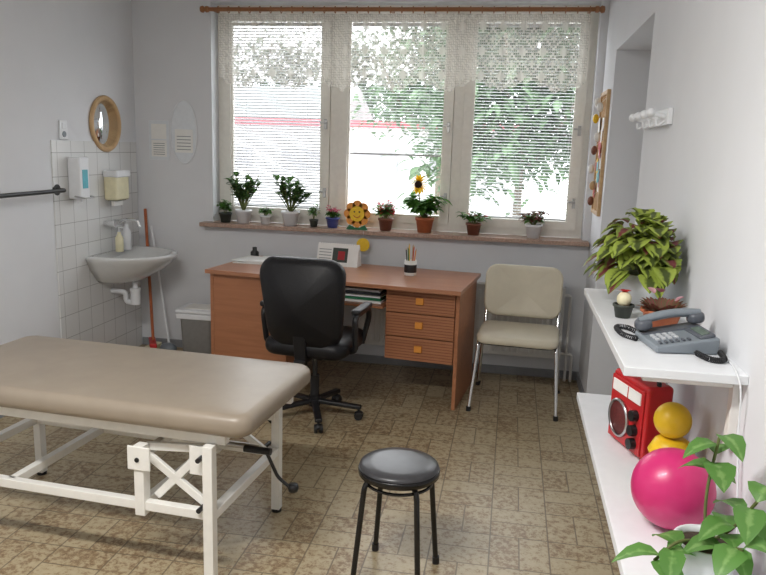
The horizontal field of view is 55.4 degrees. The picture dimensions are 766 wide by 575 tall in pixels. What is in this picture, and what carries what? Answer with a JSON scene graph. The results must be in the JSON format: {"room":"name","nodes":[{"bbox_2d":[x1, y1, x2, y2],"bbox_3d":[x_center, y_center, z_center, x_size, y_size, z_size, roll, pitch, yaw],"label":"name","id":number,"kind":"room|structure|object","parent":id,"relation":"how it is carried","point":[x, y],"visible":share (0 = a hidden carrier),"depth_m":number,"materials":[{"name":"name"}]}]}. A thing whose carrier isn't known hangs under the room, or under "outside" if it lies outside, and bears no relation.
{"room":"examination room","nodes":[
{"label":"examination room","id":0,"kind":"room"},
{"bbox_2d":[0,0,141,345],"bbox_3d":[-2.580,-0.258,2.175,0.208,2.720,7.000,4,11,10],"label":"wall","id":1,"kind":"structure","parent":0,"point":[57,57],"depth_m":4.61,"materials":[{"name":"paint"}]},
{"bbox_2d":[0,184,65,197],"bbox_3d":[-2.125,-0.494,3.950,0.083,0.070,1.350,4,11,10],"label":"grab rail","id":2,"kind":"object","parent":1,"relation":"attached to","point":[56,189],"visible":1,"depth_m":4.27,"materials":[{"name":"black plastic"}]},
{"bbox_2d":[58,120,67,139],"bbox_3d":[-2.016,-0.994,4.601,0.018,0.120,0.080,4,11,10],"label":"light switch","id":3,"kind":"object","parent":1,"relation":"attached to","point":[63,133],"visible":1,"depth_m":4.59,"materials":[{"name":"white paint"}]},
{"bbox_2d":[67,157,94,202],"bbox_3d":[-1.952,-0.696,4.718,0.125,0.295,0.130,4,11,10],"label":"soap dispenser","id":4,"kind":"object","parent":1,"relation":"attached to","point":[78,168],"visible":1,"depth_m":4.68,"materials":[{"name":"white paint"}]},
{"bbox_2d":[89,95,120,151],"bbox_3d":[-1.924,-1.136,5.064,0.026,0.386,0.386,4,11,10],"label":"round mirror","id":5,"kind":"object","parent":1,"relation":"attached to","point":[104,115],"visible":1,"depth_m":5.05,"materials":[{"name":"brown wood"}]},
{"bbox_2d":[103,169,129,205],"bbox_3d":[-1.883,-0.707,5.168,0.110,0.250,0.190,4,11,10],"label":"soap dispenser","id":6,"kind":"object","parent":1,"relation":"attached to","point":[116,182],"visible":1,"depth_m":5.10,"materials":[{"name":"beige plastic"}]},
{"bbox_2d":[111,200,122,205],"bbox_3d":[-1.891,-0.604,5.189,0.020,0.040,0.120,4,11,10],"label":"towel","id":7,"kind":"object","parent":6,"relation":"hanging from","point":[119,202],"depth_m":5.16,"materials":[{"name":"paper"}]},
{"bbox_2d":[85,218,177,304],"bbox_3d":[-1.720,-0.176,5.207,0.486,0.630,0.630,4,11,10],"label":"basin","id":8,"kind":"object","parent":1,"relation":"attached to","point":[135,264],"visible":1,"depth_m":5.08,"materials":[{"name":"ceramic"}]},
{"bbox_2d":[115,227,123,251],"bbox_3d":[-1.870,-0.343,5.172,0.055,0.178,0.055,-6,13,-35],"label":"soap bottle","id":9,"kind":"object","parent":8,"relation":"on","point":[119,241],"visible":1,"depth_m":5.16,"materials":[{"name":"beige plastic"}]},
{"bbox_2d":[122,224,131,249],"bbox_3d":[-1.859,-0.369,5.289,0.064,0.186,0.064,4,11,10],"label":"dish soap bottle","id":10,"kind":"object","parent":8,"relation":"on","point":[126,233],"visible":0.91,"depth_m":5.27,"materials":[{"name":"white plastic"}]},
{"bbox_2d":[130,287,140,304],"bbox_3d":[-1.786,0.061,5.263,0.078,0.121,0.076,4,11,10],"label":"trap","id":11,"kind":"object","parent":8,"relation":"on","point":[135,292],"depth_m":5.24,"materials":[{"name":"white paint"}]},
{"bbox_2d":[0,344,619,574],"bbox_3d":[-0.702,1.226,2.242,4.070,0.100,7.250,4,11,10],"label":"floor","id":12,"kind":"structure","parent":0,"point":[517,492],"depth_m":3.35,"materials":[{"name":"tile"}]},
{"bbox_2d":[144,209,161,348],"bbox_3d":[-1.742,-0.037,5.493,0.120,1.083,0.370,-1,11,-13],"label":"broom","id":13,"kind":"object","parent":12,"relation":"on","point":[153,343],"visible":0.62,"depth_m":5.52,"materials":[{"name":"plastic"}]},
{"bbox_2d":[0,336,310,574],"bbox_3d":[-1.043,0.666,2.998,1.477,0.691,0.690,4,11,13],"label":"examination table","id":14,"kind":"object","parent":12,"relation":"on","point":[194,403],"visible":1,"depth_m":2.73,"materials":[{"name":"beige leather"}]},
{"bbox_2d":[150,226,176,349],"bbox_3d":[-1.699,0.022,5.530,0.329,0.949,0.114,11,14,39],"label":"mop","id":15,"kind":"object","parent":12,"relation":"on","point":[170,346],"visible":0.64,"depth_m":5.56,"materials":[{"name":"white paint"}]},
{"bbox_2d":[175,303,210,353],"bbox_3d":[-1.327,0.344,5.337,0.300,0.420,0.250,4,11,10],"label":"waste bin","id":16,"kind":"object","parent":12,"relation":"on","point":[195,318],"visible":0.54,"depth_m":5.23,"materials":[{"name":"white paint"}]},
{"bbox_2d":[259,255,372,432],"bbox_3d":[-0.403,0.287,4.270,0.615,0.992,0.631,5,11,15],"label":"office chair","id":17,"kind":"object","parent":12,"relation":"on","point":[303,302],"visible":0.85,"depth_m":3.99,"materials":[{"name":"black plastic"}]},
{"bbox_2d":[205,261,480,409],"bbox_3d":[-0.262,0.274,4.935,1.700,0.777,0.710,5,11,16],"label":"writing desk","id":18,"kind":"object","parent":12,"relation":"on","point":[430,314],"visible":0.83,"depth_m":4.65,"materials":[{"name":"brown wood"}]},
{"bbox_2d":[231,255,269,264],"bbox_3d":[-0.800,-0.188,5.121,0.491,0.022,0.288,4,11,13],"label":"paper stack","id":19,"kind":"object","parent":18,"relation":"on","point":[258,260],"visible":0.46,"depth_m":5.09,"materials":[{"name":"white paper"}]},
{"bbox_2d":[251,247,258,255],"bbox_3d":[-0.937,-0.259,5.324,0.060,0.076,0.060,4,11,10],"label":"ink bottle","id":20,"kind":"object","parent":18,"relation":"on","point":[254,252],"visible":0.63,"depth_m":5.30,"materials":[{"name":"black glass"}]},
{"bbox_2d":[317,242,360,267],"bbox_3d":[-0.307,-0.235,5.090,0.300,0.159,0.100,5,11,16],"label":"desk calendar","id":21,"kind":"object","parent":18,"relation":"on","point":[347,255],"visible":0.98,"depth_m":5.05,"materials":[{"name":"paper"}]},
{"bbox_2d":[332,248,347,262],"bbox_3d":[-0.297,-0.224,5.056,0.110,0.097,0.029,5,11,16],"label":"picture","id":22,"kind":"object","parent":21,"relation":"attached to","point":[340,255],"depth_m":5.05,"materials":[{"name":"red paper"}]},
{"bbox_2d":[345,301,385,308],"bbox_3d":[-0.222,0.049,4.897,0.640,0.015,0.580,5,11,16],"label":"open shelf","id":23,"kind":"object","parent":18,"relation":"attached to","point":[376,304],"depth_m":4.60,"materials":[{"name":"brown wood"}]},
{"bbox_2d":[404,243,416,275],"bbox_3d":[0.182,-0.184,4.776,0.082,0.208,0.082,4,11,10],"label":"pencil cup","id":24,"kind":"object","parent":18,"relation":"on","point":[410,265],"visible":1,"depth_m":4.76,"materials":[{"name":"ceramic"}]},
{"bbox_2d":[351,447,439,574],"bbox_3d":[0.054,0.869,2.747,0.305,0.458,0.305,6,12,21],"label":"round stool","id":25,"kind":"object","parent":12,"relation":"on","point":[391,468],"visible":1,"depth_m":2.66,"materials":[{"name":"leather"}]},
{"bbox_2d":[354,282,572,381],"bbox_3d":[0.571,0.288,5.275,1.590,0.672,0.074,4,11,10],"label":"radiator","id":26,"kind":"object","parent":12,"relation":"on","point":[376,334],"visible":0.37,"depth_m":5.20,"materials":[{"name":"metal"}]},
{"bbox_2d":[477,282,565,289],"bbox_3d":[0.538,-0.039,5.222,1.500,0.012,0.070,4,11,10],"label":"grille","id":27,"kind":"object","parent":26,"relation":"attached to","point":[480,285],"depth_m":5.17,"materials":[{"name":"metal"}]},
{"bbox_2d":[466,264,562,421],"bbox_3d":[0.868,0.320,4.662,0.572,0.866,0.560,4,11,13],"label":"chair","id":28,"kind":"object","parent":12,"relation":"on","point":[510,290],"visible":1,"depth_m":4.76,"materials":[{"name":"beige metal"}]},
{"bbox_2d":[477,320,558,349],"bbox_3d":[0.863,0.293,4.631,0.500,0.070,0.440,4,11,13],"label":"seat cushion","id":29,"kind":"object","parent":28,"relation":"on","point":[491,332],"depth_m":4.49,"materials":[{"name":"beige fabric"}]},
{"bbox_2d":[484,264,562,318],"bbox_3d":[0.923,0.025,4.795,0.500,0.340,0.072,4,1,13],"label":"cushion","id":30,"kind":"object","parent":28,"relation":"on","point":[510,290],"depth_m":4.79,"materials":[{"name":"beige fabric"}]},
{"bbox_2d":[131,0,609,371],"bbox_3d":[-0.045,-0.792,5.362,4.070,2.720,0.250,4,11,10],"label":"wall","id":31,"kind":"structure","parent":0,"point":[175,44],"depth_m":5.36,"materials":[{"name":"paint"}]},
{"bbox_2d":[148,120,169,159],"bbox_3d":[-1.679,-1.104,5.467,0.163,0.293,0.006,4,11,10],"label":"vent cover","id":32,"kind":"object","parent":31,"relation":"attached to","point":[158,129],"visible":1,"depth_m":5.46,"materials":[{"name":"plastic"}]},
{"bbox_2d":[170,100,197,163],"bbox_3d":[-1.480,-1.155,5.420,0.218,0.468,0.011,4,11,10],"label":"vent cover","id":33,"kind":"object","parent":31,"relation":"attached to","point":[183,124],"visible":1,"depth_m":5.42,"materials":[{"name":"white paint"}]},
{"bbox_2d":[143,337,576,379],"bbox_3d":[-0.253,0.528,5.512,3.360,0.060,0.012,4,11,10],"label":"baseboard","id":34,"kind":"structure","parent":31,"relation":"attached to","point":[487,368],"depth_m":5.39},
{"bbox_2d":[199,220,588,246],"bbox_3d":[0.037,-0.402,5.306,2.820,0.030,0.229,4,11,10],"label":"windowsill","id":35,"kind":"object","parent":31,"relation":"attached to","point":[232,224],"visible":0.77,"depth_m":5.21,"materials":[{"name":"wood"}]},
{"bbox_2d":[217,199,232,222],"bbox_3d":[-1.188,-0.575,5.468,0.122,0.172,0.105,-7,14,-39],"label":"potted plant","id":36,"kind":"object","parent":35,"relation":"on","point":[225,217],"visible":1,"depth_m":5.46,"materials":[{"name":"plant"}]},
{"bbox_2d":[219,212,231,222],"bbox_3d":[-1.184,-0.528,5.483,0.099,0.074,0.099,4,11,10],"label":"pot","id":37,"kind":"object","parent":36,"relation":"on","point":[225,217],"depth_m":5.45,"materials":[{"name":"grey ceramic"}]},
{"bbox_2d":[225,171,264,223],"bbox_3d":[-1.052,-0.669,5.420,0.305,0.381,0.241,4,11,10],"label":"jade plant","id":38,"kind":"object","parent":35,"relation":"on","point":[243,215],"visible":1,"depth_m":5.41,"materials":[{"name":"green plant"}]},
{"bbox_2d":[258,207,272,224],"bbox_3d":[-0.873,-0.537,5.430,0.130,0.130,0.131,4,11,10],"label":"potted succulent","id":39,"kind":"object","parent":35,"relation":"on","point":[265,219],"visible":1,"depth_m":5.41,"materials":[{"name":"white ceramic"}]},
{"bbox_2d":[260,215,270,224],"bbox_3d":[-0.876,-0.505,5.432,0.083,0.066,0.083,4,11,10],"label":"pot","id":40,"kind":"object","parent":39,"relation":"on","point":[265,219],"depth_m":5.41,"materials":[{"name":"white ceramic"}]},
{"bbox_2d":[273,174,312,225],"bbox_3d":[-0.674,-0.642,5.376,0.297,0.371,0.226,8,13,30],"label":"jade plant","id":41,"kind":"object","parent":35,"relation":"on","point":[290,216],"visible":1,"depth_m":5.35,"materials":[{"name":"green plant"}]},
{"bbox_2d":[308,202,319,226],"bbox_3d":[-0.512,-0.537,5.363,0.108,0.178,0.100,-9,15,-44],"label":"potted fern","id":42,"kind":"object","parent":35,"relation":"on","point":[313,222],"visible":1,"depth_m":5.35,"materials":[{"name":"green plant"}]},
{"bbox_2d":[309,219,318,226],"bbox_3d":[-0.510,-0.475,5.371,0.069,0.055,0.069,4,11,10],"label":"pot","id":43,"kind":"object","parent":42,"relation":"on","point":[313,222],"depth_m":5.35,"materials":[{"name":"grey ceramic"}]},
{"bbox_2d":[325,205,340,227],"bbox_3d":[-0.366,-0.520,5.337,0.135,0.165,0.104,4,11,10],"label":"potted primrose","id":44,"kind":"object","parent":35,"relation":"on","point":[332,221],"visible":1,"depth_m":5.31,"materials":[{"name":"ceramic"}]},
{"bbox_2d":[325,216,339,227],"bbox_3d":[-0.370,-0.477,5.346,0.104,0.077,0.104,4,11,10],"label":"pot","id":45,"kind":"object","parent":44,"relation":"on","point":[332,221],"depth_m":5.31,"materials":[{"name":"blue ceramic"}]},
{"bbox_2d":[344,200,370,229],"bbox_3d":[-0.187,-0.522,5.250,0.196,0.213,0.023,4,11,10],"label":"flower ornament","id":46,"kind":"object","parent":35,"relation":"on","point":[357,213],"visible":1,"depth_m":5.25,"materials":[{"name":"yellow wood"}]},
{"bbox_2d":[357,231,369,250],"bbox_3d":[-0.142,-0.330,5.226,0.096,0.145,0.005,4,11,10],"label":"sun decoration","id":47,"kind":"object","parent":35,"relation":"hanging from","point":[364,244],"visible":0.87,"depth_m":5.23,"materials":[{"name":"yellow plastic"}]},
{"bbox_2d":[369,200,404,230],"bbox_3d":[0.035,-0.521,5.263,0.268,0.219,0.148,4,11,10],"label":"geranium","id":48,"kind":"object","parent":35,"relation":"on","point":[385,223],"visible":1,"depth_m":5.24,"materials":[{"name":"plant"}]},
{"bbox_2d":[399,175,451,232],"bbox_3d":[0.289,-0.600,5.209,0.325,0.411,0.272,-5,13,-30],"label":"sunflower","id":49,"kind":"object","parent":35,"relation":"on","point":[425,207],"visible":1,"depth_m":5.17,"materials":[{"name":"plant"}]},
{"bbox_2d":[456,211,491,235],"bbox_3d":[0.642,-0.455,5.159,0.240,0.168,0.178,-2,12,-18],"label":"potted cyclamen","id":50,"kind":"object","parent":35,"relation":"on","point":[473,228],"visible":1,"depth_m":5.14,"materials":[{"name":"plant"}]},
{"bbox_2d":[516,208,549,238],"bbox_3d":[1.044,-0.449,5.093,0.234,0.205,0.192,4,11,10],"label":"begonias","id":51,"kind":"object","parent":35,"relation":"on","point":[533,230],"visible":1,"depth_m":5.07,"materials":[{"name":"white ceramic"}]},
{"bbox_2d":[525,223,542,238],"bbox_3d":[1.052,-0.395,5.104,0.121,0.096,0.121,4,11,10],"label":"pot","id":52,"kind":"object","parent":51,"relation":"on","point":[533,230],"depth_m":5.07,"materials":[{"name":"white ceramic"}]},
{"bbox_2d":[200,5,604,13],"bbox_3d":[0.076,-1.877,4.944,2.760,0.052,0.124,4,11,10],"label":"curtain rod","id":53,"kind":"object","parent":31,"relation":"attached to","point":[597,9],"visible":1,"depth_m":4.87,"materials":[{"name":"brown wood"}]},
{"bbox_2d":[218,13,590,92],"bbox_3d":[0.086,-1.598,4.986,2.550,0.521,0.046,4,11,10],"label":"lace curtain","id":54,"kind":"object","parent":53,"relation":"hanging from","point":[309,25],"visible":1,"depth_m":4.97,"materials":[{"name":"fabric"}]},
{"bbox_2d":[218,5,599,237],"bbox_3d":[0.102,-1.214,5.290,2.710,1.575,0.106,4,11,10],"label":"window","id":55,"kind":"structure","parent":31,"relation":"in","point":[452,226],"depth_m":5.25,"materials":[{"name":"paint"}]},
{"bbox_2d":[231,22,322,209],"bbox_3d":[-0.789,-1.268,5.421,0.701,1.351,0.025,4,11,10],"label":"bead","id":56,"kind":"object","parent":55,"relation":"attached to","point":[232,84],"visible":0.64,"depth_m":5.45,"materials":[{"name":"paint"}]},
{"bbox_2d":[234,22,321,208],"bbox_3d":[-0.789,-1.269,5.436,0.676,1.342,0.025,4,11,10],"label":"blind","id":57,"kind":"object","parent":55,"relation":"attached to","point":[247,23],"visible":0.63,"depth_m":5.46,"materials":[{"name":"white plastic"}]},
{"bbox_2d":[346,22,447,215],"bbox_3d":[0.094,-1.211,5.272,0.706,1.351,0.025,4,11,10],"label":"bead","id":58,"kind":"object","parent":55,"relation":"attached to","point":[349,92],"visible":0.61,"depth_m":5.29,"materials":[{"name":"paint"}]},
{"bbox_2d":[350,23,445,156],"bbox_3d":[0.103,-1.418,5.247,0.676,0.922,0.025,4,11,10],"label":"blind","id":59,"kind":"object","parent":55,"relation":"attached to","point":[364,98],"visible":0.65,"depth_m":5.28,"materials":[{"name":"white plastic"}]},
{"bbox_2d":[469,23,580,220],"bbox_3d":[0.987,-1.155,5.136,0.686,1.342,0.025,4,11,10],"label":"blind","id":60,"kind":"object","parent":55,"relation":"attached to","point":[509,24],"visible":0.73,"depth_m":5.17,"materials":[{"name":"white plastic"}]},
{"bbox_2d":[467,22,582,221],"bbox_3d":[0.982,-1.153,5.122,0.711,1.351,0.025,4,11,10],"label":"bead","id":61,"kind":"object","parent":55,"relation":"attached to","point":[576,91],"visible":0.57,"depth_m":5.13,"materials":[{"name":"paint"}]},
{"bbox_2d":[378,217,393,230],"bbox_3d":[0.019,-0.459,5.279,0.113,0.090,0.113,4,11,10],"label":"pot","id":62,"kind":"object","parent":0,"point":[385,223],"depth_m":5.24,"materials":[{"name":"brown ceramic"}]},
{"bbox_2d":[415,216,433,232],"bbox_3d":[0.297,-0.449,5.230,0.139,0.108,0.139,4,11,10],"label":"pot","id":63,"kind":"object","parent":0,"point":[424,224],"depth_m":5.19,"materials":[{"name":"ceramic"}]},
{"bbox_2d":[466,222,481,235],"bbox_3d":[0.642,-0.415,5.174,0.113,0.084,0.113,4,11,10],"label":"pot","id":64,"kind":"object","parent":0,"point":[473,228],"depth_m":5.14,"materials":[{"name":"brown ceramic"}]},
{"bbox_2d":[578,0,765,574],"bbox_3d":[1.038,-0.024,1.565,0.420,2.720,7.000,4,11,10],"label":"wall","id":65,"kind":"structure","parent":0,"point":[704,171],"depth_m":2.14,"materials":[{"name":"paint"}]},
{"bbox_2d":[576,372,583,392],"bbox_3d":[0.800,1.250,1.943,0.012,0.060,6.788,4,11,10],"label":"baseboard","id":66,"kind":"structure","parent":65,"relation":"attached to","point":[579,383],"depth_m":5.01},
{"bbox_2d":[587,89,610,216],"bbox_3d":[1.364,-0.855,4.657,0.070,0.770,0.360,4,11,10],"label":"bulletin board","id":67,"kind":"object","parent":65,"relation":"attached to","point":[602,104],"visible":1,"depth_m":4.59,"materials":[{"name":"beige wood"}]},
{"bbox_2d":[629,108,673,129],"bbox_3d":[1.043,-0.660,2.870,0.085,0.066,0.520,4,11,10],"label":"coat hook rack","id":68,"kind":"object","parent":65,"relation":"attached to","point":[650,118],"visible":1,"depth_m":2.76,"materials":[{"name":"white paint"}]},
{"bbox_2d":[576,392,738,574],"bbox_3d":[0.674,0.671,1.755,0.270,0.220,1.890,4,11,10],"label":"floating shelf","id":69,"kind":"object","parent":65,"relation":"attached to","point":[614,465],"visible":0.24,"depth_m":1.91,"materials":[{"name":"white paint"}]},
{"bbox_2d":[608,368,673,458],"bbox_3d":[0.752,0.335,2.155,0.108,0.292,0.200,0,11,-10],"label":"radio","id":70,"kind":"object","parent":69,"relation":"on","point":[633,405],"visible":0.77,"depth_m":2.09,"materials":[{"name":"red plastic"}]},
{"bbox_2d":[647,434,694,454],"bbox_3d":[0.769,0.460,1.952,0.168,0.125,0.169,4,11,10],"label":"toy","id":71,"kind":"object","parent":69,"relation":"on","point":[659,441],"visible":0.06,"depth_m":1.92,"materials":[{"name":"yellow plastic"}]},
{"bbox_2d":[653,402,691,438],"bbox_3d":[0.768,0.352,1.932,0.096,0.096,0.096,4,11,10],"label":"ball","id":72,"kind":"object","parent":71,"relation":"on","point":[673,420],"visible":1,"depth_m":1.90,"materials":[{"name":"yellow plastic"}]},
{"bbox_2d":[630,447,716,529],"bbox_3d":[0.680,0.471,1.712,0.188,0.188,0.188,4,11,10],"label":"exercise ball","id":73,"kind":"object","parent":69,"relation":"on","point":[670,496],"visible":0.82,"depth_m":1.65,"materials":[{"name":"rubber"}]},
{"bbox_2d":[611,434,765,574],"bbox_3d":[0.643,0.462,1.421,0.279,0.314,0.243,-6,13,-35],"label":"potted plant","id":74,"kind":"object","parent":69,"relation":"on","point":[707,548],"visible":1,"depth_m":1.43,"materials":[{"name":"green plant"}]},
{"bbox_2d":[674,524,738,574],"bbox_3d":[0.651,0.559,1.485,0.124,0.100,0.124,4,11,10],"label":"pot","id":75,"kind":"object","parent":74,"relation":"on","point":[697,562],"depth_m":1.44,"materials":[{"name":"white ceramic"}]},
{"bbox_2d":[584,288,748,443],"bbox_3d":[0.773,0.194,2.159,0.270,0.190,1.000,4,11,10],"label":"floating shelf","id":76,"kind":"object","parent":65,"relation":"attached to","point":[634,358],"visible":0.52,"depth_m":1.72,"materials":[{"name":"white paint"}]},
{"bbox_2d":[613,289,634,318],"bbox_3d":[0.721,0.048,2.183,0.063,0.082,0.063,4,11,10],"label":"potted cactus","id":77,"kind":"object","parent":76,"relation":"on","point":[623,308],"visible":1,"depth_m":2.17,"materials":[{"name":"plant"}]},
{"bbox_2d":[613,302,634,318],"bbox_3d":[0.720,0.069,2.187,0.063,0.040,0.063,4,11,10],"label":"pot","id":78,"kind":"object","parent":77,"relation":"on","point":[623,310],"depth_m":2.17,"materials":[{"name":"grey ceramic"}]},
{"bbox_2d":[583,207,682,307],"bbox_3d":[0.797,-0.098,2.346,0.294,0.313,0.396,4,11,10],"label":"potted coleus","id":79,"kind":"object","parent":76,"relation":"on","point":[647,263],"visible":0.98,"depth_m":2.25,"materials":[{"name":"green plant"}]},
{"bbox_2d":[621,270,657,307],"bbox_3d":[0.835,0.006,2.361,0.132,0.105,0.132,4,11,10],"label":"pot","id":80,"kind":"object","parent":79,"relation":"on","point":[632,282],"depth_m":2.31,"materials":[{"name":"white ceramic"}]},
{"bbox_2d":[637,287,687,326],"bbox_3d":[0.795,0.053,2.076,0.139,0.118,0.128,10,14,38],"label":"potted houseleek","id":81,"kind":"object","parent":76,"relation":"on","point":[650,305],"visible":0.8,"depth_m":2.07,"materials":[{"name":"ceramic"}]},
{"bbox_2d":[640,305,679,326],"bbox_3d":[0.795,0.086,2.084,0.118,0.050,0.118,4,11,10],"label":"pot","id":82,"kind":"object","parent":81,"relation":"on","point":[646,309],"depth_m":2.05,"materials":[{"name":"ceramic"}]},
{"bbox_2d":[634,308,719,354],"bbox_3d":[0.754,0.107,1.871,0.179,0.087,0.164,2,11,0],"label":"telephone","id":83,"kind":"object","parent":76,"relation":"on","point":[688,337],"depth_m":1.87,"materials":[{"name":"grey plastic"}]},
{"bbox_2d":[614,324,741,533],"bbox_3d":[0.757,0.333,1.844,0.136,0.376,0.524,-3,12,-21],"label":"cord","id":84,"kind":"object","parent":76,"relation":"on","point":[723,358],"visible":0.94,"depth_m":1.74,"materials":[{"name":"white plastic"}]},
{"label":"outside","id":85,"kind":"structure","parent":0,"visible":0},
{"bbox_2d":[250,176,567,237],"bbox_3d":[6.533,-4.584,36.968,80.000,0.200,64.500,4,11,10],"label":"ground","id":86,"kind":"structure","parent":85,"point":[550,176],"depth_m":34.87,"materials":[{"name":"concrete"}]},
{"bbox_2d":[234,30,320,86],"bbox_3d":[-5.724,-9.335,37.662,8.236,8.092,7.015,3,11,5],"label":"tree","id":87,"kind":"object","parent":86,"relation":"on","point":[245,30],"visible":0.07,"depth_m":36.16,"materials":[{"name":"green plant"}]},
{"bbox_2d":[234,86,512,216],"bbox_3d":[-6.770,-5.345,27.090,23.600,4.200,6.800,4,11,10],"label":"outbuilding","id":88,"kind":"structure","parent":86,"relation":"on","point":[379,175],"depth_m":23.19,"materials":[{"name":"white paint"}]},
{"bbox_2d":[317,27,431,121],"bbox_3d":[-0.243,-8.829,36.093,6.643,8.038,8.050,4,11,10],"label":"tree","id":89,"kind":"object","parent":86,"relation":"on","point":[367,88],"visible":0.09,"depth_m":34.64,"materials":[{"name":"green plant"}]},
{"bbox_2d":[350,27,517,214],"bbox_3d":[1.290,-4.927,18.557,4.940,7.120,4.492,-1,11,-16],"label":"tree","id":90,"kind":"object","parent":86,"relation":"on","point":[421,104],"visible":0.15,"depth_m":18.15,"materials":[{"name":"green plant"}]},
{"bbox_2d":[362,27,579,216],"bbox_3d":[2.190,-3.091,12.495,5.250,5.871,5.243,12,15,42],"label":"tree","id":91,"kind":"object","parent":86,"relation":"on","point":[480,91],"visible":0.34,"depth_m":11.52,"materials":[{"name":"green plant"}]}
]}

